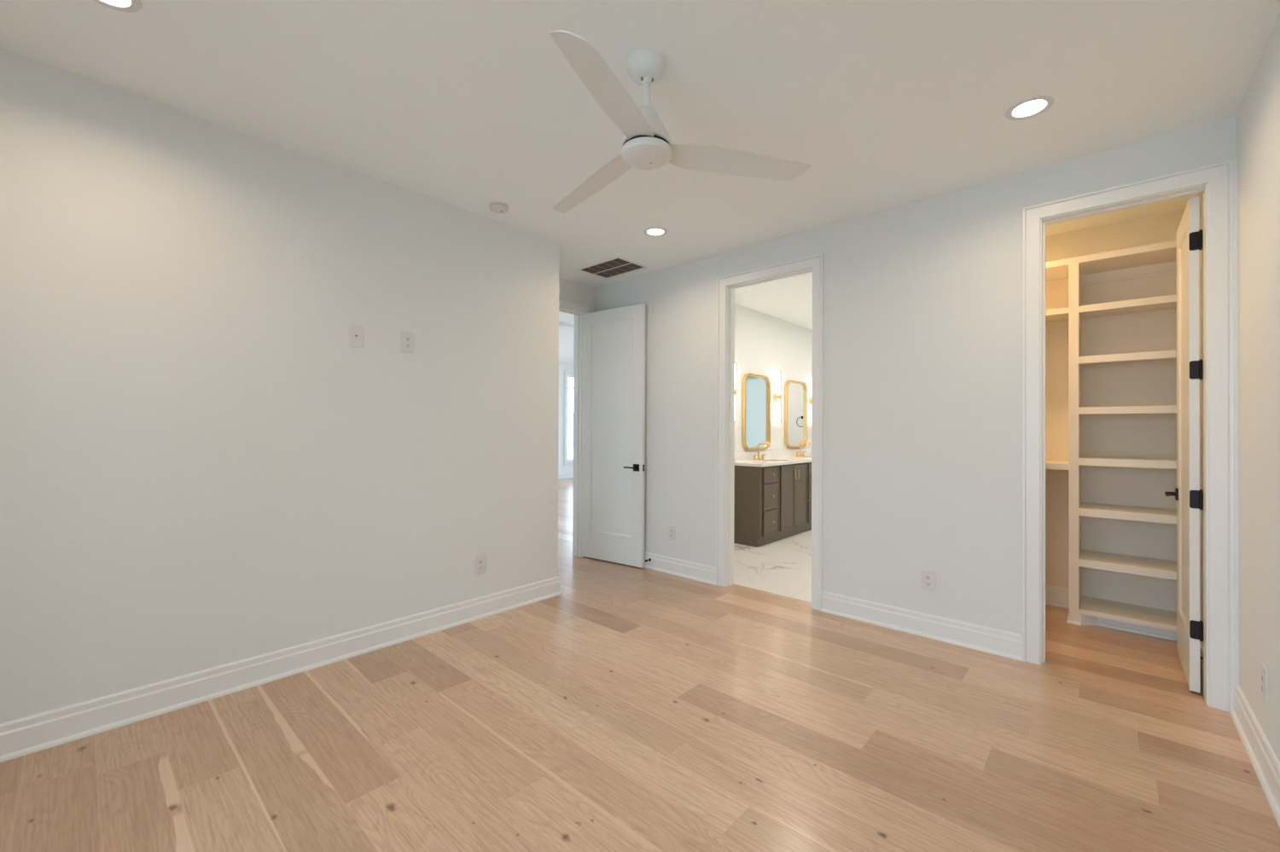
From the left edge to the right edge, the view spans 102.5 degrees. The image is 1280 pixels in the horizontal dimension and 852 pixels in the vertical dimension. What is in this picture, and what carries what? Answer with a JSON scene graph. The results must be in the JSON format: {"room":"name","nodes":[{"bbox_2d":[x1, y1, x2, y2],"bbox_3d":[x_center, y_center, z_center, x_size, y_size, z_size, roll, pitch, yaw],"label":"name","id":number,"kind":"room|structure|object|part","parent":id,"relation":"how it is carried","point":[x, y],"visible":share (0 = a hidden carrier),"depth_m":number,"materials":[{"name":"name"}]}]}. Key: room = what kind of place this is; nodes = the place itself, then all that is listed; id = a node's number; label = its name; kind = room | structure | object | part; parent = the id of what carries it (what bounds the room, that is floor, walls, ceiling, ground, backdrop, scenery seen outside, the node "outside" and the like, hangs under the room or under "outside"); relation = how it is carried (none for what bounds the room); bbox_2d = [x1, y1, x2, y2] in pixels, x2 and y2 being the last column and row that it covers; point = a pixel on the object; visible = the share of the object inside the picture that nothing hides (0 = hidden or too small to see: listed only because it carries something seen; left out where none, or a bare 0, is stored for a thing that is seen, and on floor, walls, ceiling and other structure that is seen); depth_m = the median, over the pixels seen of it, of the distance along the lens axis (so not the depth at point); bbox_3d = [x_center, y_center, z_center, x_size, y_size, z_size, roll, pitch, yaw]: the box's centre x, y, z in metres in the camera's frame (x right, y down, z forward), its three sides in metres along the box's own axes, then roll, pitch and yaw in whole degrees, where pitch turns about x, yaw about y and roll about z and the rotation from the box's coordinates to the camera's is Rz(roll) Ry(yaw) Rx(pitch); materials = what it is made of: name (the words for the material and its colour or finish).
{"room":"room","nodes":[
{"label":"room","id":0,"kind":"room"},
{"bbox_2d":[0,48,559,724],"bbox_3d":[-2.337,-0.083,2.200,0.115,2.740,4.941,0,0,42],"label":"wall","id":1,"kind":"structure","parent":0,"point":[200,469],"depth_m":2.50,"materials":[{"name":"paint"}]},
{"bbox_2d":[0,576,563,762],"bbox_3d":[-2.517,1.219,2.448,0.772,0.138,4.854,0,0,42],"label":"baseboard","id":2,"kind":"structure","parent":1,"relation":"attached to","point":[21,737],"depth_m":2.49,"materials":[{"name":"wood"}]},
{"bbox_2d":[348,324,363,347],"bbox_3d":[-1.607,-0.511,2.907,0.015,0.124,0.080,0,0,42],"label":"cable wall plate","id":3,"kind":"object","parent":1,"relation":"attached to","point":[355,332],"visible":1,"depth_m":2.91,"materials":[{"name":"white plastic"}]},
{"bbox_2d":[401,331,413,353],"bbox_3d":[-1.414,-0.509,3.124,0.009,0.124,0.080,0,0,42],"label":"wall outlet","id":4,"kind":"object","parent":1,"relation":"attached to","point":[407,339],"visible":1,"depth_m":3.12,"materials":[{"name":"white plastic"}]},
{"bbox_2d":[405,343,410,348],"bbox_3d":[-1.412,-0.489,3.122,0.002,0.029,0.035,0,0,42],"label":"socket","id":5,"kind":"object","parent":4,"relation":"attached to","point":[407,345],"depth_m":3.12,"materials":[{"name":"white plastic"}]},
{"bbox_2d":[405,336,410,341],"bbox_3d":[-1.412,-0.530,3.123,0.002,0.029,0.035,0,0,42],"label":"socket","id":6,"kind":"object","parent":4,"relation":"attached to","point":[407,338],"depth_m":3.12,"materials":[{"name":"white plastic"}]},
{"bbox_2d":[474,554,485,575],"bbox_3d":[-1.084,0.943,3.487,0.009,0.124,0.080,0,0,42],"label":"wall outlet","id":7,"kind":"object","parent":1,"relation":"attached to","point":[480,568],"visible":1,"depth_m":3.48,"materials":[{"name":"white plastic"}]},
{"bbox_2d":[558,363,573,473],"bbox_3d":[-3.717,-0.151,11.488,0.115,2.970,11.000,0,0,42],"label":"window frame","id":8,"kind":"structure","parent":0,"point":[562,368],"depth_m":13.27,"materials":[{"name":"paint"}]},
{"bbox_2d":[558,472,573,478],"bbox_3d":[-3.670,1.265,11.432,0.028,0.138,11.000,0,0,42],"label":"baseboard","id":9,"kind":"structure","parent":8,"relation":"attached to","point":[563,475],"depth_m":13.34,"materials":[{"name":"wood"}]},
{"bbox_2d":[563,371,573,465],"bbox_3d":[-1.169,-0.194,14.261,0.155,2.442,2.490,0,0,42],"label":"window","id":10,"kind":"structure","parent":8,"relation":"in","point":[569,375],"depth_m":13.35,"materials":[{"name":"glass"}]},
{"bbox_2d":[558,477,575,560],"bbox_3d":[-1.289,1.332,9.267,6.465,0.001,11.000,0,0,42],"label":"floor","id":11,"kind":"structure","parent":0,"point":[565,486],"depth_m":7.37,"materials":[{"name":"brown wood"}]},
{"bbox_2d":[558,312,574,365],"bbox_3d":[-1.338,-1.688,9.341,6.525,0.100,11.230,0,0,42],"label":"ceiling","id":12,"kind":"structure","parent":0,"point":[566,337],"depth_m":9.93,"materials":[{"name":"paint"}]},
{"bbox_2d":[558,322,574,331],"bbox_3d":[-0.767,-1.618,8.821,0.200,0.060,11.000,0,0,42],"label":"beam","id":13,"kind":"structure","parent":12,"relation":"attached to","point":[563,326],"depth_m":8.27,"materials":[{"name":"paint"}]},
{"bbox_2d":[558,277,594,313],"bbox_3d":[-1.550,-0.218,4.171,0.115,3.040,3.084,0,0,42],"label":"wall","id":14,"kind":"structure","parent":0,"point":[570,291],"depth_m":5.11,"materials":[{"name":"paint"}]},
{"bbox_2d":[558,308,581,557],"bbox_3d":[-0.895,0.046,4.911,0.141,2.526,0.927,0,0,42],"label":"trim","id":15,"kind":"structure","parent":14,"relation":"attached to","point":[578,317],"depth_m":5.17,"materials":[{"name":"wood"}]},
{"bbox_2d":[558,298,589,557],"bbox_3d":[-0.833,0.046,4.855,0.026,2.526,0.927,0,0,42],"label":"trim","id":16,"kind":"structure","parent":14,"relation":"attached to","point":[583,309],"depth_m":5.05,"materials":[{"name":"wood"}]},
{"bbox_2d":[0,556,1279,851],"bbox_3d":[-0.441,1.295,2.125,4.398,0.001,7.170,0,0,42],"label":"floor","id":17,"kind":"structure","parent":0,"point":[630,708],"depth_m":2.05,"materials":[{"name":"brown wood"}]},
{"bbox_2d":[1045,239,1203,649],"bbox_3d":[2.862,0.096,3.711,1.639,2.447,0.397,0,0,42],"label":"closet shelving","id":18,"kind":"object","parent":17,"relation":"on","point":[1157,258],"visible":0.48,"depth_m":3.39,"materials":[{"name":"paint"}]},
{"bbox_3d":[2.646,0.278,3.913,0.972,0.040,0.386,0,0,42],"label":"shelf","id":19,"kind":"part","parent":18,"relation":"part of","materials":[{"name":"paint"}]},
{"bbox_3d":[2.651,-0.777,3.919,0.972,0.040,0.386,0,0,42],"label":"shelf","id":20,"kind":"part","parent":18,"relation":"part of","materials":[{"name":"paint"}]},
{"bbox_3d":[3.017,1.310,3.558,0.074,0.018,0.397,0,0,42],"label":"shoe moulding","id":21,"kind":"part","parent":18,"relation":"part of","materials":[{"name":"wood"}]},
{"bbox_3d":[2.870,-1.106,3.721,1.639,0.043,0.387,0,0,42],"label":"shelf","id":22,"kind":"part","parent":18,"relation":"part of","materials":[{"name":"paint"}]},
{"bbox_3d":[3.236,1.232,3.367,0.531,0.029,0.386,0,0,42],"label":"shelf","id":23,"kind":"part","parent":18,"relation":"part of","materials":[{"name":"paint"}]},
{"bbox_3d":[3.238,0.910,3.369,0.531,0.049,0.386,0,0,42],"label":"shelf","id":24,"kind":"part","parent":18,"relation":"part of","materials":[{"name":"paint"}]},
{"bbox_3d":[3.239,0.572,3.371,0.531,0.050,0.386,0,0,42],"label":"shelf","id":25,"kind":"part","parent":18,"relation":"part of","materials":[{"name":"paint"}]},
{"bbox_3d":[3.241,0.239,3.373,0.531,0.047,0.386,0,0,42],"label":"shelf","id":26,"kind":"part","parent":18,"relation":"part of","materials":[{"name":"paint"}]},
{"bbox_3d":[3.242,-0.100,3.374,0.531,0.046,0.386,0,0,42],"label":"shelf","id":27,"kind":"part","parent":18,"relation":"part of","materials":[{"name":"paint"}]},
{"bbox_3d":[3.244,-0.437,3.376,0.531,0.047,0.386,0,0,42],"label":"shelf","id":28,"kind":"part","parent":18,"relation":"part of","materials":[{"name":"paint"}]},
{"bbox_3d":[3.245,-0.776,3.378,0.531,0.044,0.386,0,0,42],"label":"shelf","id":29,"kind":"part","parent":18,"relation":"part of","materials":[{"name":"paint"}]},
{"bbox_2d":[0,0,1279,287],"bbox_3d":[-0.364,-1.494,2.082,4.453,0.100,7.400,0,0,42],"label":"ceiling","id":30,"kind":"structure","parent":0,"point":[469,105],"depth_m":2.17,"materials":[{"name":"paint"}]},
{"bbox_2d":[92,0,142,12],"bbox_3d":[-1.784,-1.450,1.710,0.180,0.005,0.180,0,0,42],"label":"recessed light","id":31,"kind":"object","parent":30,"relation":"in","point":[129,6],"visible":1,"depth_m":1.77,"materials":[{"name":"white plastic"}]},
{"bbox_2d":[488,201,508,214],"bbox_3d":[-0.921,-1.420,3.351,0.120,0.040,0.120,0,0,42],"label":"smoke detector","id":32,"kind":"object","parent":30,"relation":"attached to","point":[498,207],"visible":1,"depth_m":3.32,"materials":[{"name":"white plastic"}]},
{"bbox_2d":[576,256,647,279],"bbox_3d":[-0.253,-1.426,4.647,0.534,0.006,0.382,0,0,42],"label":"ceiling vent","id":33,"kind":"object","parent":30,"relation":"in","point":[617,266],"visible":1,"depth_m":4.64,"materials":[{"name":"metal"}]},
{"bbox_2d":[643,226,668,236],"bbox_3d":[0.115,-1.430,3.781,0.180,0.005,0.180,0,0,42],"label":"recessed light","id":34,"kind":"object","parent":30,"relation":"in","point":[652,231],"visible":1,"depth_m":3.77,"materials":[{"name":"white plastic"}]},
{"bbox_2d":[549,29,811,213],"bbox_3d":[-0.092,-1.245,2.070,1.126,0.396,1.188,0,0,42],"label":"ceiling fan","id":35,"kind":"object","parent":30,"relation":"hanging from","point":[646,143],"visible":1,"depth_m":2.00,"materials":[{"name":"paint"}]},
{"bbox_3d":[-0.220,-1.083,2.312,0.144,0.057,0.629,1,0,-41],"label":"blade","id":36,"kind":"part","parent":35,"relation":"part of","materials":[{"name":"paint"}]},
{"bbox_3d":[-0.091,-1.085,1.685,0.144,0.057,0.629,0,0,19],"label":"blade","id":37,"kind":"part","parent":35,"relation":"part of","materials":[{"name":"paint"}]},
{"bbox_3d":[0.388,-1.081,2.110,0.629,0.057,0.144,0,0,-11],"label":"blade","id":38,"kind":"part","parent":35,"relation":"part of","materials":[{"name":"paint"}]},
{"bbox_2d":[1004,94,1054,120],"bbox_3d":[1.753,-1.431,2.311,0.180,0.005,0.180,0,0,42],"label":"recessed light","id":39,"kind":"object","parent":30,"relation":"in","point":[1033,106],"visible":1,"depth_m":2.31,"materials":[{"name":"white plastic"}]},
{"bbox_2d":[733,529,811,602],"bbox_3d":[2.388,1.355,6.120,2.100,0.051,4.910,0,0,42],"label":"floor","id":40,"kind":"structure","parent":0,"point":[782,567],"depth_m":4.78,"materials":[{"name":"tile"}]},
{"bbox_2d":[733,462,811,547],"bbox_3d":[2.104,0.894,6.800,0.566,0.878,2.893,0,0,42],"label":"bathroom vanity","id":41,"kind":"object","parent":40,"relation":"on","point":[773,503],"visible":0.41,"depth_m":5.77,"materials":[{"name":"paint"}]},
{"bbox_3d":[1.468,1.076,5.740,0.019,0.274,0.355,0,0,42],"label":"drawer","id":42,"kind":"part","parent":41,"relation":"part of","materials":[{"name":"paint"}]},
{"bbox_3d":[1.469,0.787,5.742,0.019,0.280,0.355,0,0,42],"label":"drawer","id":43,"kind":"part","parent":41,"relation":"part of","materials":[{"name":"paint"}]},
{"bbox_3d":[1.470,0.549,5.743,0.019,0.172,0.355,0,0,42],"label":"drawer","id":44,"kind":"part","parent":41,"relation":"part of","materials":[{"name":"paint"}]},
{"bbox_2d":[734,454,811,467],"bbox_3d":[2.096,0.438,6.804,0.549,0.030,2.905,0,0,42],"label":"countertop","id":45,"kind":"structure","parent":41,"relation":"on","point":[788,460],"depth_m":6.11,"materials":[{"name":"white stone"}]},
{"bbox_2d":[753,442,770,460],"bbox_3d":[1.521,0.312,6.317,0.180,0.211,0.248,0,0,42],"label":"faucet","id":46,"kind":"object","parent":45,"relation":"on","point":[768,444],"visible":1,"depth_m":6.35,"materials":[{"name":"gold metal"}]},
{"bbox_2d":[795,441,810,456],"bbox_3d":[2.301,0.321,7.176,0.180,0.211,0.248,0,0,42],"label":"faucet","id":47,"kind":"object","parent":45,"relation":"on","point":[809,443],"visible":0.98,"depth_m":7.21,"materials":[{"name":"gold metal"}]},
{"bbox_3d":[1.732,0.840,6.032,0.019,0.750,0.345,0,0,42],"label":"cabinet door","id":48,"kind":"part","parent":41,"relation":"part of","materials":[{"name":"paint"}]},
{"bbox_3d":[1.898,0.575,6.179,0.036,0.128,0.010,0,0,42],"label":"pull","id":49,"kind":"part","parent":41,"relation":"part of","materials":[{"name":"gold metal"}]},
{"bbox_3d":[1.968,0.843,6.291,0.019,0.750,0.345,0,0,42],"label":"cabinet door","id":50,"kind":"part","parent":41,"relation":"part of","materials":[{"name":"paint"}]},
{"bbox_3d":[2.234,1.084,6.584,0.019,0.274,0.355,0,0,42],"label":"drawer","id":51,"kind":"part","parent":41,"relation":"part of","materials":[{"name":"paint"}]},
{"bbox_3d":[2.236,0.795,6.585,0.019,0.280,0.355,0,0,42],"label":"drawer","id":52,"kind":"part","parent":41,"relation":"part of","materials":[{"name":"paint"}]},
{"bbox_3d":[2.237,0.557,6.587,0.019,0.172,0.355,0,0,42],"label":"drawer","id":53,"kind":"part","parent":41,"relation":"part of","materials":[{"name":"paint"}]},
{"bbox_2d":[734,303,812,452],"bbox_3d":[1.652,-0.069,6.810,0.114,2.800,4.901,0,0,42],"label":"wall","id":54,"kind":"structure","parent":0,"point":[765,345],"depth_m":6.86,"materials":[{"name":"paint"}]},
{"bbox_2d":[734,362,736,422],"bbox_3d":[1.093,-0.396,6.038,0.096,0.696,0.060,0,0,42],"label":"wall sconce","id":55,"kind":"object","parent":54,"relation":"attached to","point":[735,363],"visible":0.28,"depth_m":6.01,"materials":[{"name":"white glass"}]},
{"bbox_2d":[741,373,771,450],"bbox_3d":[1.482,-0.176,6.507,0.040,0.950,0.660,0,0,42],"label":"wall mirror","id":56,"kind":"object","parent":54,"relation":"attached to","point":[756,389],"visible":0.95,"depth_m":6.50,"materials":[{"name":"gold metal"}]},
{"bbox_3d":[1.474,-0.176,6.513,0.004,0.894,0.604,0,0,42],"label":"glass","id":57,"kind":"part","parent":56,"relation":"part of","materials":[{"name":"mirror"}]},
{"bbox_2d":[734,448,811,460],"bbox_3d":[1.904,0.373,6.987,0.018,0.102,2.893,0,0,42],"label":"backsplash","id":58,"kind":"structure","parent":54,"relation":"attached to","point":[791,452],"depth_m":6.80,"materials":[{"name":"white stone"}]},
{"bbox_2d":[773,371,781,423],"bbox_3d":[1.840,-0.387,6.859,0.096,0.696,0.060,0,0,42],"label":"wall sconce","id":59,"kind":"object","parent":54,"relation":"attached to","point":[776,397],"visible":1,"depth_m":6.83,"materials":[{"name":"white glass"}]},
{"bbox_3d":[1.810,-0.387,6.886,0.016,0.120,0.060,0,0,42],"label":"plate","id":60,"kind":"part","parent":59,"relation":"part of","materials":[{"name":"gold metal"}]},
{"bbox_2d":[784,379,808,448],"bbox_3d":[2.235,-0.168,7.335,0.040,0.950,0.660,0,0,42],"label":"wall mirror","id":61,"kind":"object","parent":54,"relation":"attached to","point":[795,392],"visible":0.98,"depth_m":7.34,"materials":[{"name":"gold metal"}]},
{"bbox_3d":[2.228,-0.168,7.342,0.004,0.894,0.604,0,0,42],"label":"glass","id":62,"kind":"part","parent":61,"relation":"part of","materials":[{"name":"mirror"}]},
{"bbox_2d":[808,396,811,405],"bbox_3d":[2.593,-0.379,7.688,0.096,0.696,0.060,0,0,42],"label":"wall sconce","id":63,"kind":"object","parent":54,"relation":"attached to","point":[810,398],"visible":0.23,"depth_m":7.70,"materials":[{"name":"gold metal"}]},
{"bbox_2d":[734,273,812,330],"bbox_3d":[2.432,-1.519,6.193,2.100,0.100,5.016,0,0,42],"label":"ceiling","id":64,"kind":"structure","parent":0,"point":[790,299],"depth_m":5.95,"materials":[{"name":"paint"}]},
{"bbox_2d":[594,116,1236,634],"bbox_3d":[1.130,-0.087,3.895,4.453,2.800,0.115,0,0,42],"label":"wall","id":65,"kind":"structure","parent":0,"point":[922,299],"depth_m":3.29,"materials":[{"name":"paint"}]},
{"bbox_2d":[581,303,645,568],"bbox_3d":[-0.270,0.088,4.941,0.765,2.425,0.140,0,0,36],"label":"door","id":66,"kind":"structure","parent":65,"relation":"in","point":[613,340],"depth_m":4.92,"materials":[{"name":"wood"}]},
{"bbox_3d":[-0.092,0.385,4.751,0.124,0.022,0.043,0,0,36],"label":"lever","id":67,"kind":"part","parent":66,"relation":"part of","materials":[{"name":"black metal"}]},
{"bbox_3d":[-0.036,0.385,4.743,0.066,0.066,0.009,0,0,36],"label":"handle","id":68,"kind":"part","parent":66,"relation":"part of","materials":[{"name":"black metal"}]},
{"bbox_2d":[668,525,675,541],"bbox_3d":[0.284,0.955,4.570,0.080,0.124,0.009,0,0,42],"label":"wall outlet","id":69,"kind":"object","parent":65,"relation":"attached to","point":[672,530],"visible":1,"depth_m":4.56,"materials":[{"name":"white plastic"}]},
{"bbox_2d":[725,267,812,587],"bbox_3d":[1.024,0.044,4.008,0.892,2.538,0.141,0,0,42],"label":"trim","id":70,"kind":"structure","parent":65,"relation":"attached to","point":[730,289],"depth_m":4.22,"materials":[{"name":"wood"}]},
{"bbox_2d":[715,253,824,611],"bbox_3d":[0.968,0.043,3.946,0.892,2.538,0.026,0,0,42],"label":"trim","id":71,"kind":"structure","parent":65,"relation":"attached to","point":[816,262],"depth_m":3.70,"materials":[{"name":"paint"}]},
{"bbox_2d":[644,552,1022,661],"bbox_3d":[0.825,1.243,4.062,3.545,0.138,0.028,0,0,42],"label":"baseboard","id":72,"kind":"structure","parent":65,"relation":"attached to","point":[998,642],"depth_m":3.28,"materials":[{"name":"paint"}]},
{"bbox_2d":[920,570,935,592],"bbox_3d":[1.795,0.964,3.196,0.080,0.124,0.009,0,0,42],"label":"wall outlet","id":73,"kind":"object","parent":65,"relation":"attached to","point":[928,578],"visible":1,"depth_m":3.19,"materials":[{"name":"white plastic"}]},
{"bbox_2d":[925,581,930,587],"bbox_3d":[1.793,0.984,3.194,0.035,0.029,0.002,0,0,42],"label":"socket","id":74,"kind":"object","parent":73,"relation":"attached to","point":[927,584],"depth_m":3.19,"materials":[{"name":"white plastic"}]},
{"bbox_2d":[925,575,930,580],"bbox_3d":[1.794,0.943,3.195,0.035,0.029,0.002,0,0,42],"label":"socket","id":75,"kind":"object","parent":73,"relation":"attached to","point":[927,577],"depth_m":3.19,"materials":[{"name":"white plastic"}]},
{"bbox_2d":[1045,585,1203,651],"bbox_3d":[2.596,1.248,3.418,1.643,0.138,1.171,0,0,42],"label":"baseboard","id":76,"kind":"structure","parent":65,"relation":"attached to","point":[1056,596],"depth_m":3.77,"materials":[{"name":"wood"}]},
{"bbox_2d":[1022,157,1239,712],"bbox_3d":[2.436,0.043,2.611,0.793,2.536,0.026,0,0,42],"label":"trim","id":77,"kind":"structure","parent":65,"relation":"attached to","point":[1220,177],"depth_m":2.39,"materials":[{"name":"paint"}]},
{"bbox_2d":[1164,196,1203,692],"bbox_3d":[2.918,0.090,2.736,0.140,2.425,0.615,0,0,42],"label":"door","id":78,"kind":"structure","parent":65,"relation":"in","point":[1189,497],"depth_m":2.53,"materials":[{"name":"paint"}]},
{"bbox_3d":[3.013,0.389,2.913,0.043,0.022,0.124,0,0,42],"label":"lever","id":79,"kind":"part","parent":78,"relation":"part of","materials":[{"name":"black metal"}]},
{"bbox_3d":[3.066,0.389,2.932,0.009,0.066,0.066,0,0,42],"label":"handle","id":80,"kind":"part","parent":78,"relation":"part of","materials":[{"name":"black metal"}]},
{"bbox_2d":[1045,209,1185,611],"bbox_3d":[2.992,-0.049,3.940,1.758,2.740,0.115,0,0,42],"label":"wall","id":81,"kind":"structure","parent":0,"point":[1146,383],"depth_m":3.57,"materials":[{"name":"paint"}]},
{"bbox_2d":[1199,11,1279,762],"bbox_3d":[1.235,-0.075,0.615,0.115,2.740,7.400,0,0,42],"label":"wall","id":82,"kind":"structure","parent":0,"point":[1258,116],"depth_m":1.98,"materials":[{"name":"paint"}]},
{"bbox_2d":[1228,684,1279,828],"bbox_3d":[0.736,1.221,0.172,0.028,0.138,5.862,0,0,42],"label":"baseboard","id":83,"kind":"structure","parent":82,"relation":"attached to","point":[1265,765],"depth_m":1.96,"materials":[{"name":"paint"}]},
{"bbox_2d":[1261,663,1268,703],"bbox_3d":[2.352,0.971,1.934,0.009,0.124,0.080,0,0,42],"label":"wall outlet","id":84,"kind":"object","parent":82,"relation":"attached to","point":[1264,672],"visible":1,"depth_m":1.92,"materials":[{"name":"white plastic"}]},
{"bbox_2d":[1261,684,1264,693],"bbox_3d":[2.349,0.992,1.936,0.002,0.029,0.035,0,0,42],"label":"socket","id":85,"kind":"object","parent":84,"relation":"attached to","point":[1262,685],"depth_m":1.93,"materials":[{"name":"white plastic"}]},
{"bbox_2d":[1261,673,1264,682],"bbox_3d":[2.350,0.951,1.936,0.002,0.029,0.035,0,0,42],"label":"socket","id":86,"kind":"object","parent":84,"relation":"attached to","point":[1262,674],"depth_m":1.93,"materials":[{"name":"white plastic"}]}
]}

